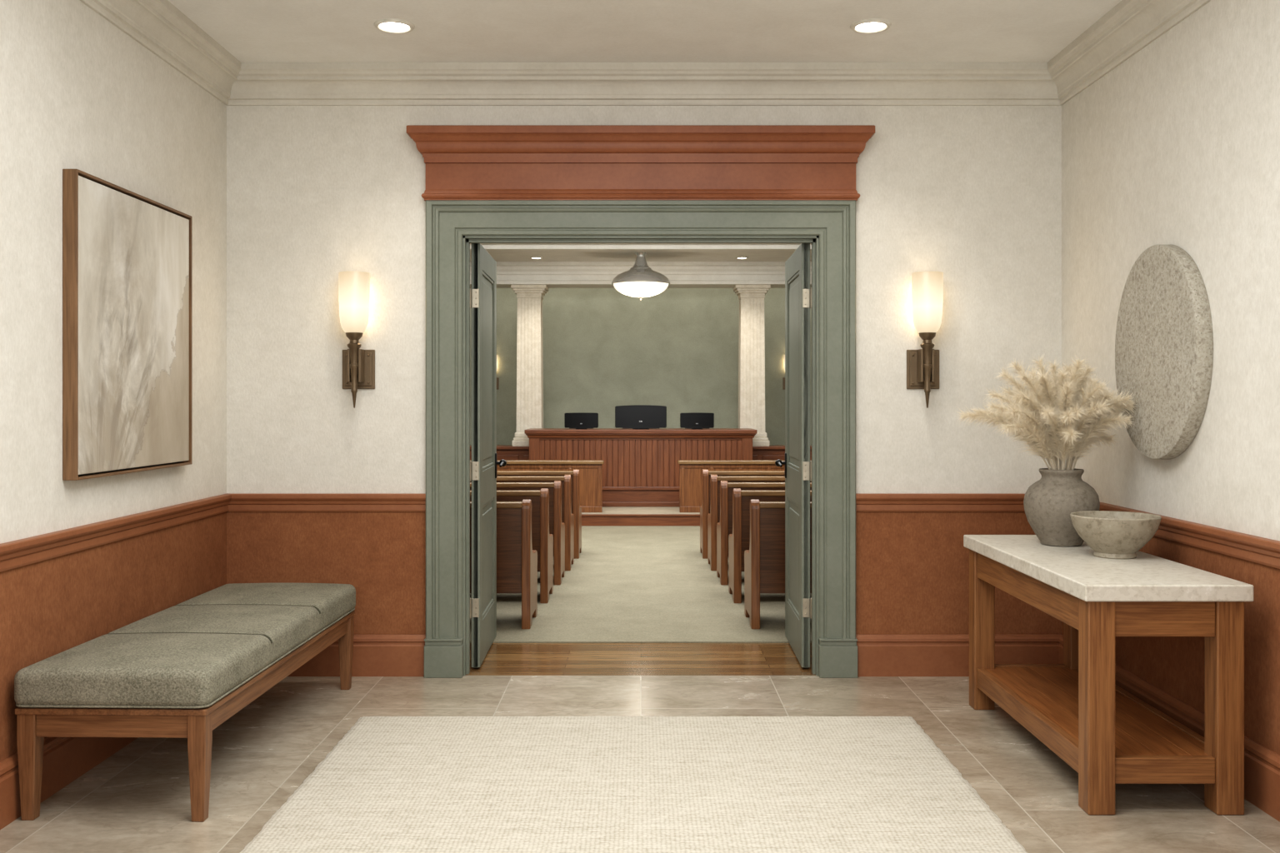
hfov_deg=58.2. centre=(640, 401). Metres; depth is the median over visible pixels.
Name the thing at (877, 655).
baseboard
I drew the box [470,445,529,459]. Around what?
wall
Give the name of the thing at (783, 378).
wall sconce
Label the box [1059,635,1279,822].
baseboard
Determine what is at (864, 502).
trim
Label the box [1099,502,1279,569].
trim
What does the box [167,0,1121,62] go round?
ceiling
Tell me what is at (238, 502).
trim
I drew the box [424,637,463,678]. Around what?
trim
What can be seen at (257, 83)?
crown molding
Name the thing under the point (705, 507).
pew
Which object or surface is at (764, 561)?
pew
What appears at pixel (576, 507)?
pew
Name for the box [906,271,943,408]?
wall sconce
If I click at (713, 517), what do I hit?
pew
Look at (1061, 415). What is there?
bouquet
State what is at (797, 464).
door
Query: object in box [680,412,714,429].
computer monitor
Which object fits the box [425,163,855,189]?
trim
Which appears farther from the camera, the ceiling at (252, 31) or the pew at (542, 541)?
the pew at (542, 541)
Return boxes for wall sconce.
[338,271,374,408]
[496,355,499,389]
[782,355,784,389]
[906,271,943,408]
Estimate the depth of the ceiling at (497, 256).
14.00 m
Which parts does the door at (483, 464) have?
handle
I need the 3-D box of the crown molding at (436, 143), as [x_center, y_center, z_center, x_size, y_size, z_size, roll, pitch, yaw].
[0.000,-1.323,5.935,2.394,0.177,0.130,0,0,0]
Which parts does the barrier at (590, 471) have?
cap rail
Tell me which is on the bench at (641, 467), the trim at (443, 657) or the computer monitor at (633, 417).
the computer monitor at (633, 417)
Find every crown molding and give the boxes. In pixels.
[80,0,240,104]
[226,62,1061,105]
[406,125,874,164]
[1047,0,1210,104]
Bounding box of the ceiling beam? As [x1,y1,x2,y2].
[470,245,811,251]
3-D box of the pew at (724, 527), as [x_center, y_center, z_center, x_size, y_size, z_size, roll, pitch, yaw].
[1.748,1.020,9.152,2.255,0.805,0.505,0,0,0]
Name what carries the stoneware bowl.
on the console table
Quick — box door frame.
[425,200,855,675]
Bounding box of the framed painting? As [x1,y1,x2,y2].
[62,169,192,480]
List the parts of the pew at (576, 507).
backrest, rail, panel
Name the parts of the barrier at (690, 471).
cap rail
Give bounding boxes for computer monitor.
[564,412,598,429]
[615,405,666,429]
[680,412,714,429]
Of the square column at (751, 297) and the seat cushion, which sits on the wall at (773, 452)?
the square column at (751, 297)
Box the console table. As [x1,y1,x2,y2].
[963,535,1253,814]
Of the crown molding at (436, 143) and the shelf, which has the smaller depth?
the shelf
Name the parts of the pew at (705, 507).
panel, rail, backrest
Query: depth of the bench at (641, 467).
14.10 m
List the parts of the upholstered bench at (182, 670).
leg, rail, leg, rail, leg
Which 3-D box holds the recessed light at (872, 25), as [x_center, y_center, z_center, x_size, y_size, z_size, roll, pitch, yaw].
[1.060,-1.729,5.300,0.184,0.012,0.184,0,0,0]
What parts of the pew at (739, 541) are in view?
panel, rail, backrest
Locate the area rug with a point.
(391, 784)
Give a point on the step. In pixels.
(587, 519)
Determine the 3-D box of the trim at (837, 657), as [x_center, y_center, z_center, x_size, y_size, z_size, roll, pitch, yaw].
[1.023,1.330,5.971,0.198,0.200,0.058,0,0,0]
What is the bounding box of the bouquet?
[954,354,1135,469]
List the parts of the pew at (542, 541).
backrest, rail, panel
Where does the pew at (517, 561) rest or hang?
on the floor
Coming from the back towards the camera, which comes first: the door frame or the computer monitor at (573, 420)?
the computer monitor at (573, 420)
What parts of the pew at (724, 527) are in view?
panel, rail, backrest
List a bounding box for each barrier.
[470,460,604,512]
[677,460,811,512]
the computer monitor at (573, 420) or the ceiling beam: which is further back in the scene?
the computer monitor at (573, 420)
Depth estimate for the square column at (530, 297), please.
14.81 m
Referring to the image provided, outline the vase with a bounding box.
[1023,468,1099,546]
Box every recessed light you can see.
[374,18,414,34]
[530,256,542,259]
[735,256,748,259]
[850,18,890,34]
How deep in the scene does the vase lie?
4.96 m
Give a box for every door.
[470,243,506,667]
[775,243,811,667]
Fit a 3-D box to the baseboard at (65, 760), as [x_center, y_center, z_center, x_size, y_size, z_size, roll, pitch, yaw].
[-2.149,1.323,2.400,0.024,0.214,7.200,0,0,0]
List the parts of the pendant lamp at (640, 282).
lamp shade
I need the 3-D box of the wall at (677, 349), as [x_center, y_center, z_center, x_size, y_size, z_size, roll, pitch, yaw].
[0.000,-0.175,15.950,7.400,3.210,0.100,0,0,0]
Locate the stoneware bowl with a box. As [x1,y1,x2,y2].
[1070,510,1161,559]
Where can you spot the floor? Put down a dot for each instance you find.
(137, 800)
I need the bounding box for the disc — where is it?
[1115,245,1213,459]
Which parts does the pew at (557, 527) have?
backrest, rail, panel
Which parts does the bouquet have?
stem, stem, stem, stem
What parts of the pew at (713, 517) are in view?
panel, rail, backrest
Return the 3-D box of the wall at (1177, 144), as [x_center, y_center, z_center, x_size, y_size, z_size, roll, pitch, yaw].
[2.256,-0.152,2.400,0.120,3.165,7.200,0,0,0]
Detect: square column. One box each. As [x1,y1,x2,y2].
[510,285,549,446]
[732,285,770,446]
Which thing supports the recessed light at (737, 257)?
in the ceiling at (497, 256)
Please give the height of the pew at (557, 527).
0.805 m
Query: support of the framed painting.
attached to the wall at (77, 92)
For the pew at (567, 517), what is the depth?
9.65 m
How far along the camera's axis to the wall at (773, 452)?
14.76 m
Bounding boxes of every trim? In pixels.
[0,493,231,572]
[227,493,425,511]
[421,189,859,201]
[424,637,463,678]
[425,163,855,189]
[470,261,811,288]
[818,637,857,678]
[855,493,1024,511]
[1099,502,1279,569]
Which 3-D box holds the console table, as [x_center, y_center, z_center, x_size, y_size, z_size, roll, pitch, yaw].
[1.815,1.030,4.692,0.580,0.800,1.495,0,0,0]
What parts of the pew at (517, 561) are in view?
backrest, rail, panel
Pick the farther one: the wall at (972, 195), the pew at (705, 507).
the pew at (705, 507)
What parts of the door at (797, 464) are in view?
handle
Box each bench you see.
[14,583,355,822]
[524,428,757,506]
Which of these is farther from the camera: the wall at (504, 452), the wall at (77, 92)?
the wall at (504, 452)
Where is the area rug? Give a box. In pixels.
[240,716,1027,852]
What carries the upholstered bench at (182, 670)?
on the floor
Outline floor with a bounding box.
[0,525,1279,852]
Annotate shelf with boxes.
[985,666,1208,755]
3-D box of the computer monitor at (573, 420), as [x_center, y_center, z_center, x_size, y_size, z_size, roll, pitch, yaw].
[-0.740,0.242,14.345,0.420,0.206,0.150,0,0,0]
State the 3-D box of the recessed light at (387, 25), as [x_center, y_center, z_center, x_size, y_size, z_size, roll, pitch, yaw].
[-1.136,-1.729,5.300,0.184,0.012,0.184,0,0,0]
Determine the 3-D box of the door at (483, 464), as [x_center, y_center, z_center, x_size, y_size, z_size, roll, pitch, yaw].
[-0.889,0.286,6.543,0.180,2.263,0.851,0,0,-1]
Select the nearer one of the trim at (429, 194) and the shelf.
the shelf
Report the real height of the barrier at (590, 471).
0.602 m
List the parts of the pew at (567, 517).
backrest, rail, panel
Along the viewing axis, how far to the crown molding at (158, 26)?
5.20 m
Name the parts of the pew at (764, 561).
panel, rail, backrest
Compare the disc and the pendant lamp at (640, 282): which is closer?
the disc
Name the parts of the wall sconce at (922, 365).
stem, lamp shade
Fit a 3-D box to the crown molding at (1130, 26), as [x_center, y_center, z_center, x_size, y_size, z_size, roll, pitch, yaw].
[2.138,-1.640,2.400,0.116,0.190,7.200,0,0,0]
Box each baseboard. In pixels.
[0,737,138,829]
[287,635,425,676]
[855,635,1060,676]
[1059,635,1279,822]
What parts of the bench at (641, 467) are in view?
panel, cornice, beadboard panel, panel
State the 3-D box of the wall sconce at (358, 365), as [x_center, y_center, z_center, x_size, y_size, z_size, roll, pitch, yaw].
[-1.470,-0.312,5.911,0.170,0.695,0.178,0,0,0]
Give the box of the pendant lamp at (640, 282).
[611,251,669,299]
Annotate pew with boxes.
[470,475,574,570]
[470,480,564,584]
[470,488,553,603]
[470,500,537,629]
[497,469,581,559]
[700,469,784,559]
[707,475,811,570]
[716,480,811,584]
[728,488,811,603]
[744,500,811,629]
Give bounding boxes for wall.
[0,0,226,761]
[226,105,1061,634]
[470,288,811,444]
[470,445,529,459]
[752,445,811,459]
[1061,0,1279,754]
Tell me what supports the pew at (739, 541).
on the floor
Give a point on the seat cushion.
(206, 649)
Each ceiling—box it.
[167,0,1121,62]
[470,243,811,261]
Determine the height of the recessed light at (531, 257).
0.012 m
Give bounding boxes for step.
[581,506,699,525]
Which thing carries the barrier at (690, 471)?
on the step
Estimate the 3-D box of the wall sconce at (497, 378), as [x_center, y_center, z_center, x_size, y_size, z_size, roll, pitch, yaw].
[-2.030,-0.364,15.829,0.136,0.556,0.143,0,0,0]
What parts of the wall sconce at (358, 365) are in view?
lamp shade, stem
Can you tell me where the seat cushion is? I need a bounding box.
[14,583,355,706]
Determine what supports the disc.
attached to the wall at (1177, 144)
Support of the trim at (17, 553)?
attached to the wall at (77, 92)
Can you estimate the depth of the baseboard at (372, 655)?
5.98 m
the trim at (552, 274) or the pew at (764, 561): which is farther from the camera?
the trim at (552, 274)

